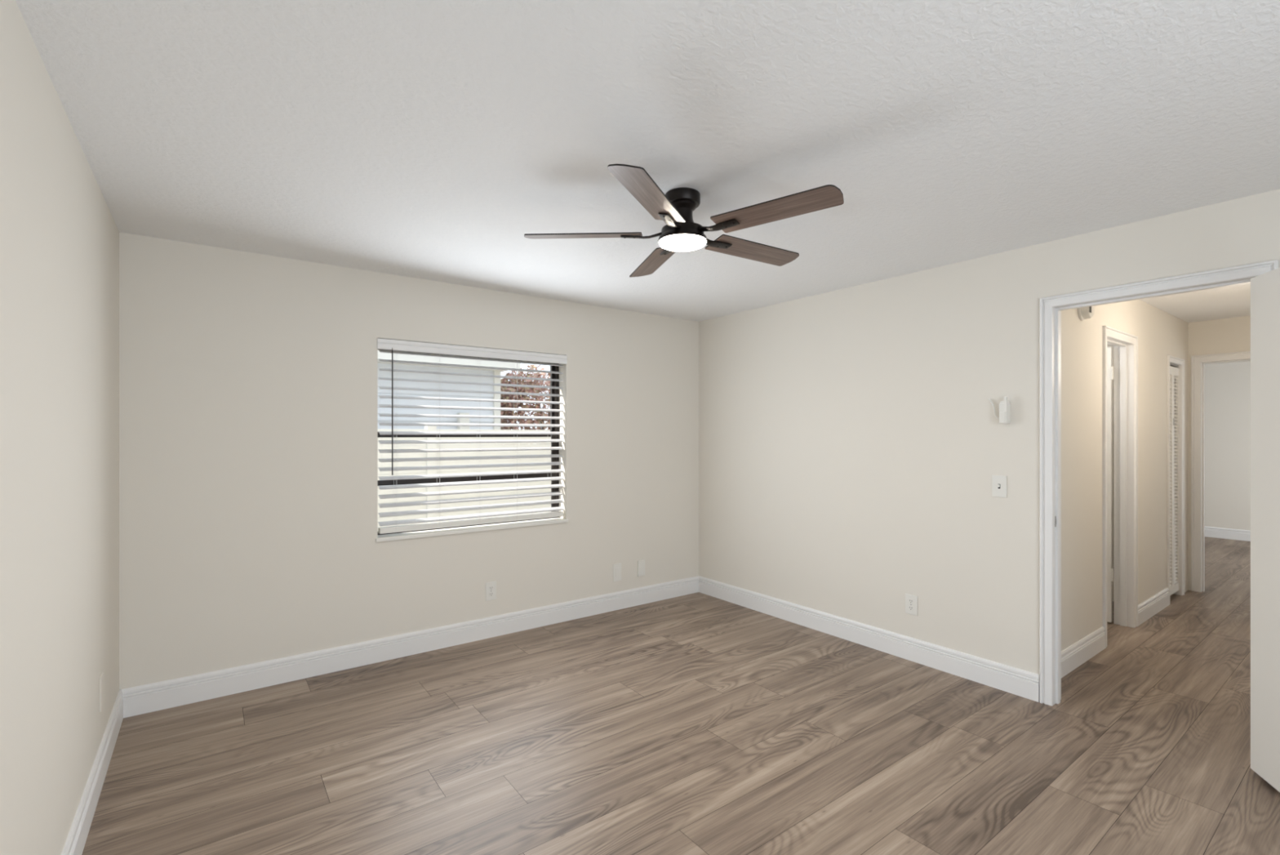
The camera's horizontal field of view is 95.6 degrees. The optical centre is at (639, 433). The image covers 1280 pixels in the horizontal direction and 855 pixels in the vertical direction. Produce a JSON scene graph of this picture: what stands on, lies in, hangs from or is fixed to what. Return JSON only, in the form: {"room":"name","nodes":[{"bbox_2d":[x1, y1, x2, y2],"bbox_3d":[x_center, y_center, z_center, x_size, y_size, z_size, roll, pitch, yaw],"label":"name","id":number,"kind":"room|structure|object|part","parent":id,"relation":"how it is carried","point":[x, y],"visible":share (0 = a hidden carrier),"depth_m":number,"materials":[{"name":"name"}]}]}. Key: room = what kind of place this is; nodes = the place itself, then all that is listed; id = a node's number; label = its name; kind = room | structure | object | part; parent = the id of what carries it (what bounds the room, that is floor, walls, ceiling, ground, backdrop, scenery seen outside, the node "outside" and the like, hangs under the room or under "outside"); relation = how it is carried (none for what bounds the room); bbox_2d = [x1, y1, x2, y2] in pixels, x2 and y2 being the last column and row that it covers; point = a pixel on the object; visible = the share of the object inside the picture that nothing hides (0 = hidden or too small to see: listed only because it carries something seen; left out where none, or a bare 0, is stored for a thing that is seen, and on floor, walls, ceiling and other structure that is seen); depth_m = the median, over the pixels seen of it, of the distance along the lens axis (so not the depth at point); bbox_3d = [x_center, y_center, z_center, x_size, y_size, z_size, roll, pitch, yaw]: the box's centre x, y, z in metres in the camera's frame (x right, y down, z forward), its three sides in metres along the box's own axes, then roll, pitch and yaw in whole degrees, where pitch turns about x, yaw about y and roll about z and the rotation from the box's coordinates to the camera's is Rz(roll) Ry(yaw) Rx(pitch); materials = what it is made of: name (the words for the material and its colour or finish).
{"room":"empty bedroom","nodes":[
{"label":"empty bedroom","id":0,"kind":"room"},
{"bbox_2d":[0,0,119,854],"bbox_3d":[-1.086,0.208,0.752,0.120,2.440,5.300,0,0,-37],"label":"wall","id":1,"kind":"structure","parent":0,"point":[60,233],"depth_m":1.64,"materials":[{"name":"paint"}]},
{"bbox_2d":[61,689,123,854],"bbox_3d":[-1.031,1.357,0.792,0.016,0.142,5.300,0,0,-37],"label":"baseboard","id":2,"kind":"structure","parent":1,"relation":"attached to","point":[77,837],"depth_m":2.20,"materials":[{"name":"paint"}]},
{"bbox_2d":[99,671,103,711],"bbox_3d":[-2.239,1.072,2.412,0.007,0.142,0.072,0,0,-37],"label":"wall plate","id":3,"kind":"object","parent":1,"relation":"attached to","point":[101,677],"visible":1,"depth_m":2.40,"materials":[{"name":"paint"}]},
{"bbox_2d":[119,231,698,688],"bbox_3d":[-1.105,0.208,4.162,4.153,2.440,0.200,0,0,-37],"label":"wall","id":4,"kind":"structure","parent":0,"point":[248,381],"depth_m":3.44,"materials":[{"name":"paint"}]},
{"bbox_2d":[119,575,698,717],"bbox_3d":[-1.037,1.357,4.078,3.922,0.142,0.016,0,0,-37],"label":"baseboard","id":5,"kind":"structure","parent":4,"relation":"attached to","point":[154,696],"depth_m":3.60,"materials":[{"name":"paint"}]},
{"bbox_2d":[375,348,568,542],"bbox_3d":[-1.163,0.045,4.087,1.401,1.295,0.181,0,0,-37],"label":"window","id":6,"kind":"structure","parent":4,"relation":"in","point":[486,526],"depth_m":4.16,"materials":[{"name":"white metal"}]},
{"bbox_3d":[-1.211,-0.274,4.142,1.329,0.597,0.025,0,0,-37],"label":"sash","id":7,"kind":"part","parent":6,"relation":"part of","materials":[{"name":"brown metal"}]},
{"bbox_3d":[-1.197,0.330,4.123,1.329,0.666,0.021,0,0,-37],"label":"sash","id":8,"kind":"part","parent":6,"relation":"part of","materials":[{"name":"brown metal"}]},
{"bbox_3d":[-1.133,0.664,4.075,1.368,0.023,0.126,0,0,-37],"label":"sill","id":9,"kind":"part","parent":6,"relation":"part of","materials":[{"name":"stone"}]},
{"bbox_2d":[377,337,567,533],"bbox_3d":[-1.118,0.017,4.054,1.350,1.230,0.084,0,0,-37],"label":"window blind","id":10,"kind":"object","parent":6,"relation":"attached to","point":[382,344],"visible":1,"depth_m":4.00,"materials":[{"name":"plastic"}]},
{"bbox_3d":[-1.571,0.033,3.735,0.014,1.170,0.056,0,0,-37],"label":"ladder cord","id":11,"kind":"part","parent":10,"relation":"part of","materials":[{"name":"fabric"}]},
{"bbox_3d":[-1.350,0.033,3.899,0.014,1.170,0.056,0,0,-37],"label":"ladder cord","id":12,"kind":"part","parent":10,"relation":"part of","materials":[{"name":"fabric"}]},
{"bbox_3d":[-1.126,0.614,4.066,1.312,0.036,0.052,0,0,-37],"label":"rail","id":13,"kind":"part","parent":10,"relation":"part of","materials":[{"name":"plastic"}]},
{"bbox_3d":[-0.901,0.033,4.232,0.014,1.170,0.056,0,0,-37],"label":"ladder cord","id":14,"kind":"part","parent":10,"relation":"part of","materials":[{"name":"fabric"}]},
{"bbox_3d":[-1.206,0.045,4.135,1.389,1.295,0.053,0,0,-37],"label":"frame","id":15,"kind":"part","parent":6,"relation":"part of","materials":[{"name":"brown metal"}]},
{"bbox_2d":[485,580,496,600],"bbox_3d":[-1.047,1.105,4.076,0.078,0.128,0.008,0,0,-37],"label":"power outlet","id":16,"kind":"object","parent":4,"relation":"attached to","point":[491,587],"visible":1,"depth_m":4.07,"materials":[{"name":"plastic"}]},
{"bbox_2d":[613,562,621,581],"bbox_3d":[-0.185,1.126,4.715,0.078,0.140,0.008,0,0,-37],"label":"blank wall plate","id":17,"kind":"object","parent":4,"relation":"attached to","point":[617,566],"visible":1,"depth_m":4.71,"materials":[{"name":"plastic"}]},
{"bbox_2d":[637,560,644,576],"bbox_3d":[0.011,1.125,4.857,0.072,0.128,0.015,0,0,-37],"label":"cable wall plate","id":18,"kind":"object","parent":4,"relation":"attached to","point":[641,563],"visible":1,"depth_m":4.85,"materials":[{"name":"plastic"}]},
{"bbox_2d":[15,0,1279,322],"bbox_3d":[3.537,-1.062,4.232,11.692,0.100,5.620,0,0,-37],"label":"ceiling","id":19,"kind":"structure","parent":0,"point":[417,139],"depth_m":1.92,"materials":[{"name":"white paint"}]},
{"bbox_2d":[524,164,844,277],"bbox_3d":[0.222,-0.902,2.476,1.260,0.218,1.297,0,0,-37],"label":"ceiling fan","id":20,"kind":"object","parent":19,"relation":"hanging from","point":[675,207],"visible":1,"depth_m":2.36,"materials":[{"name":"brown wood"}]},
{"bbox_3d":[-0.243,-0.844,2.475,0.504,0.006,0.129,0,12,2],"label":"blade","id":21,"kind":"part","parent":20,"relation":"part of","materials":[{"name":"brown wood"}]},
{"bbox_3d":[0.015,-0.841,2.465,0.192,0.024,0.042,0,12,2],"label":"blade arm","id":22,"kind":"part","parent":20,"relation":"part of","materials":[{"name":"brown metal"}]},
{"bbox_3d":[0.032,-0.844,2.060,0.129,0.006,0.504,13,4,20],"label":"blade","id":23,"kind":"part","parent":20,"relation":"part of","materials":[{"name":"brown wood"}]},
{"bbox_3d":[0.067,-0.844,2.866,0.129,0.006,0.504,-12,3,-15],"label":"blade","id":24,"kind":"part","parent":20,"relation":"part of","materials":[{"name":"brown wood"}]},
{"bbox_3d":[0.136,-0.841,2.617,0.042,0.024,0.192,-12,3,-15],"label":"blade arm","id":25,"kind":"part","parent":20,"relation":"part of","materials":[{"name":"brown metal"}]},
{"bbox_3d":[0.122,-0.841,2.302,0.042,0.024,0.192,13,4,20],"label":"blade arm","id":26,"kind":"part","parent":20,"relation":"part of","materials":[{"name":"brown metal"}]},
{"bbox_3d":[0.310,-0.841,2.354,0.192,0.024,0.042,0,-12,38],"label":"blade arm","id":27,"kind":"part","parent":20,"relation":"part of","materials":[{"name":"brown metal"}]},
{"bbox_3d":[0.319,-0.841,2.549,0.192,0.024,0.042,0,-12,-34],"label":"blade arm","id":28,"kind":"part","parent":20,"relation":"part of","materials":[{"name":"brown metal"}]},
{"bbox_3d":[0.534,-0.844,2.692,0.504,0.006,0.129,0,-12,-34],"label":"blade","id":29,"kind":"part","parent":20,"relation":"part of","materials":[{"name":"brown wood"}]},
{"bbox_3d":[0.512,-0.844,2.194,0.504,0.006,0.129,0,-12,38],"label":"blade","id":30,"kind":"part","parent":20,"relation":"part of","materials":[{"name":"brown wood"}]},
{"bbox_2d":[81,536,1279,854],"bbox_3d":[3.569,1.468,4.206,11.672,0.080,5.500,0,0,-37],"label":"floor","id":31,"kind":"structure","parent":0,"point":[695,723],"depth_m":2.63,"materials":[{"name":"brown wood"}]},
{"bbox_2d":[698,189,1279,674],"bbox_3d":[2.156,0.208,3.158,0.111,2.440,5.300,0,0,-37],"label":"wall","id":32,"kind":"structure","parent":0,"point":[852,442],"depth_m":3.68,"materials":[{"name":"paint"}]},
{"bbox_2d":[698,575,1039,702],"bbox_3d":[1.327,1.357,4.170,0.016,0.142,2.686,0,0,-37],"label":"baseboard","id":33,"kind":"structure","parent":32,"relation":"attached to","point":[1008,678],"depth_m":3.76,"materials":[{"name":"paint"}]},
{"bbox_2d":[905,593,917,615],"bbox_3d":[1.711,1.078,3.659,0.008,0.122,0.078,0,0,-37],"label":"power outlet","id":34,"kind":"object","parent":32,"relation":"attached to","point":[911,601],"visible":1,"depth_m":3.65,"materials":[{"name":"plastic"}]},
{"bbox_2d":[908,598,913,604],"bbox_3d":[1.709,1.056,3.657,0.003,0.029,0.033,0,0,-37],"label":"socket","id":35,"kind":"object","parent":34,"relation":"attached to","point":[910,600],"depth_m":3.66,"materials":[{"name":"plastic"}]},
{"bbox_2d":[908,604,913,610],"bbox_3d":[1.709,1.099,3.657,0.003,0.029,0.033,0,0,-37],"label":"socket","id":36,"kind":"object","parent":34,"relation":"attached to","point":[910,606],"depth_m":3.66,"materials":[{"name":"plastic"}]},
{"bbox_2d":[991,475,1006,497],"bbox_3d":[2.009,0.295,3.248,0.018,0.120,0.074,0,0,-37],"label":"light switch","id":37,"kind":"object","parent":32,"relation":"attached to","point":[998,482],"visible":1,"depth_m":3.25,"materials":[{"name":"plastic"}]},
{"bbox_2d":[988,396,1010,422],"bbox_3d":[1.996,-0.131,3.236,0.054,0.147,0.108,0,0,-37],"label":"remote holder","id":38,"kind":"object","parent":32,"relation":"attached to","point":[1004,406],"visible":1,"depth_m":3.19,"materials":[{"name":"plastic"}]},
{"bbox_2d":[1060,310,1061,699],"bbox_3d":[2.487,0.354,2.820,0.017,2.147,0.857,0,0,-37],"label":"trim","id":39,"kind":"structure","parent":32,"relation":"attached to","point":[1060,310],"depth_m":3.12,"materials":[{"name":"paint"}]},
{"bbox_2d":[1040,259,1278,705],"bbox_3d":[2.429,0.354,2.776,0.128,2.147,0.857,0,0,-37],"label":"trim","id":40,"kind":"structure","parent":32,"relation":"attached to","point":[1051,307],"depth_m":3.06,"materials":[{"name":"paint"}]},
{"bbox_2d":[1250,267,1279,791],"bbox_3d":[2.473,0.379,2.104,0.177,2.066,0.741,0,0,20],"label":"door","id":41,"kind":"structure","parent":32,"relation":"in","point":[1264,287],"depth_m":2.36,"materials":[{"name":"paint"}]},
{"bbox_2d":[1106,344,1113,600],"bbox_3d":[3.830,0.208,5.290,0.100,2.440,1.170,0,0,-37],"label":"wall","id":42,"kind":"structure","parent":0,"point":[1108,345],"depth_m":4.94,"materials":[{"name":"paint"}]},
{"bbox_2d":[1061,299,1188,650],"bbox_3d":[3.610,0.208,4.329,3.619,2.440,0.110,0,0,-37],"label":"wall","id":43,"kind":"structure","parent":0,"point":[1160,334],"depth_m":3.81,"materials":[{"name":"paint"}]},
{"bbox_2d":[1061,626,1105,677],"bbox_3d":[2.650,1.357,3.539,1.103,0.142,0.016,0,0,-37],"label":"baseboard","id":44,"kind":"structure","parent":43,"relation":"attached to","point":[1077,653],"depth_m":3.60,"materials":[{"name":"paint"}]},
{"bbox_2d":[1077,306,1093,320],"bbox_3d":[2.780,-0.772,3.611,0.132,0.132,0.054,0,0,-37],"label":"smoke detector","id":45,"kind":"object","parent":43,"relation":"attached to","point":[1085,313],"visible":0.62,"depth_m":3.59,"materials":[{"name":"plastic"}]},
{"bbox_2d":[1106,346,1113,622],"bbox_3d":[3.387,0.383,4.608,0.114,2.063,0.614,0,0,-38],"label":"door","id":46,"kind":"structure","parent":43,"relation":"in","point":[1109,349],"depth_m":4.36,"materials":[{"name":"paint"}]},
{"bbox_2d":[1102,325,1137,648],"bbox_3d":[3.357,0.354,4.131,0.736,2.148,0.127,0,0,-37],"label":"trim","id":47,"kind":"structure","parent":43,"relation":"attached to","point":[1125,344],"depth_m":4.29,"materials":[{"name":"paint"}]},
{"bbox_2d":[1137,586,1169,626],"bbox_3d":[4.051,1.357,4.578,0.900,0.142,0.016,0,0,-37],"label":"baseboard","id":48,"kind":"structure","parent":43,"relation":"attached to","point":[1148,608],"depth_m":4.56,"materials":[{"name":"paint"}]},
{"bbox_2d":[1169,362,1178,595],"bbox_3d":[4.600,0.389,5.024,0.410,1.988,0.030,0,0,-37],"label":"door","id":49,"kind":"structure","parent":43,"relation":"in","point":[1174,371],"depth_m":5.07,"materials":[{"name":"paint"}]},
{"bbox_3d":[4.518,0.403,4.963,0.202,1.960,0.026,0,0,-37],"label":"folding panel","id":50,"kind":"part","parent":49,"relation":"part of","materials":[{"name":"paint"}]},
{"bbox_3d":[4.682,0.403,5.085,0.202,1.960,0.026,0,0,-37],"label":"folding panel","id":51,"kind":"part","parent":49,"relation":"part of","materials":[{"name":"paint"}]},
{"bbox_2d":[1167,355,1184,595],"bbox_3d":[4.586,0.387,5.043,0.510,2.083,0.127,0,0,-37],"label":"trim","id":52,"kind":"structure","parent":43,"relation":"attached to","point":[1171,359],"depth_m":5.13,"materials":[{"name":"paint"}]},
{"bbox_2d":[1188,315,1250,590],"bbox_3d":[5.349,0.208,4.929,0.110,2.440,1.000,0,0,-37],"label":"wall","id":53,"kind":"structure","parent":0,"point":[1231,335],"depth_m":5.19,"materials":[{"name":"paint"}]},
{"bbox_2d":[1191,351,1250,591],"bbox_3d":[5.335,0.360,4.934,0.127,2.135,0.935,0,0,-37],"label":"trim","id":54,"kind":"structure","parent":53,"relation":"attached to","point":[1197,362],"depth_m":5.25,"materials":[{"name":"paint"}]},
{"bbox_2d":[1204,360,1250,530],"bbox_3d":[8.394,0.208,7.412,0.100,2.440,4.700,0,0,-37],"label":"wall","id":55,"kind":"structure","parent":0,"point":[1227,384],"depth_m":7.88,"materials":[{"name":"paint"}]},
{"bbox_2d":[1204,525,1250,541],"bbox_3d":[8.348,1.357,7.378,0.016,0.142,4.700,0,0,-37],"label":"baseboard","id":56,"kind":"structure","parent":55,"relation":"attached to","point":[1210,531],"depth_m":7.87,"materials":[{"name":"paint"}]},
{"label":"outside","id":57,"kind":"structure","parent":0,"visible":0},
{"bbox_3d":[-6.081,1.728,14.167,28.000,0.100,21.800,0,0,-37],"label":"ground","id":58,"kind":"structure","parent":57,"visible":0},
{"bbox_2d":[377,350,520,445],"bbox_3d":[-7.079,-0.447,7.574,9.340,4.250,5.600,0,0,-37],"label":"neighbouring house","id":59,"kind":"structure","parent":58,"relation":"on","point":[380,355],"depth_m":7.95,"materials":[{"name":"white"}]},
{"bbox_2d":[377,426,551,527],"bbox_3d":[-2.631,0.788,6.161,12.000,1.780,0.100,0,0,-37],"label":"fence","id":60,"kind":"object","parent":58,"relation":"on","point":[405,446],"visible":0.02,"depth_m":6.57,"materials":[{"name":"white plastic"}]},
{"bbox_3d":[-2.310,0.788,6.400,0.100,1.780,0.100,0,0,-37],"label":"post","id":61,"kind":"part","parent":60,"relation":"part of","materials":[{"name":"white plastic"}]},
{"bbox_3d":[-2.631,-0.025,6.161,12.000,0.045,0.090,0,0,-37],"label":"cap rail","id":62,"kind":"part","parent":60,"relation":"part of","materials":[{"name":"white plastic"}]},
{"bbox_2d":[500,364,550,429],"bbox_3d":[-1.513,0.243,10.196,2.641,2.883,1.853,0,0,-37],"label":"leafy shrub","id":63,"kind":"object","parent":58,"relation":"on","point":[504,380],"visible":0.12,"depth_m":9.49,"materials":[{"name":"red plant"}]}
]}

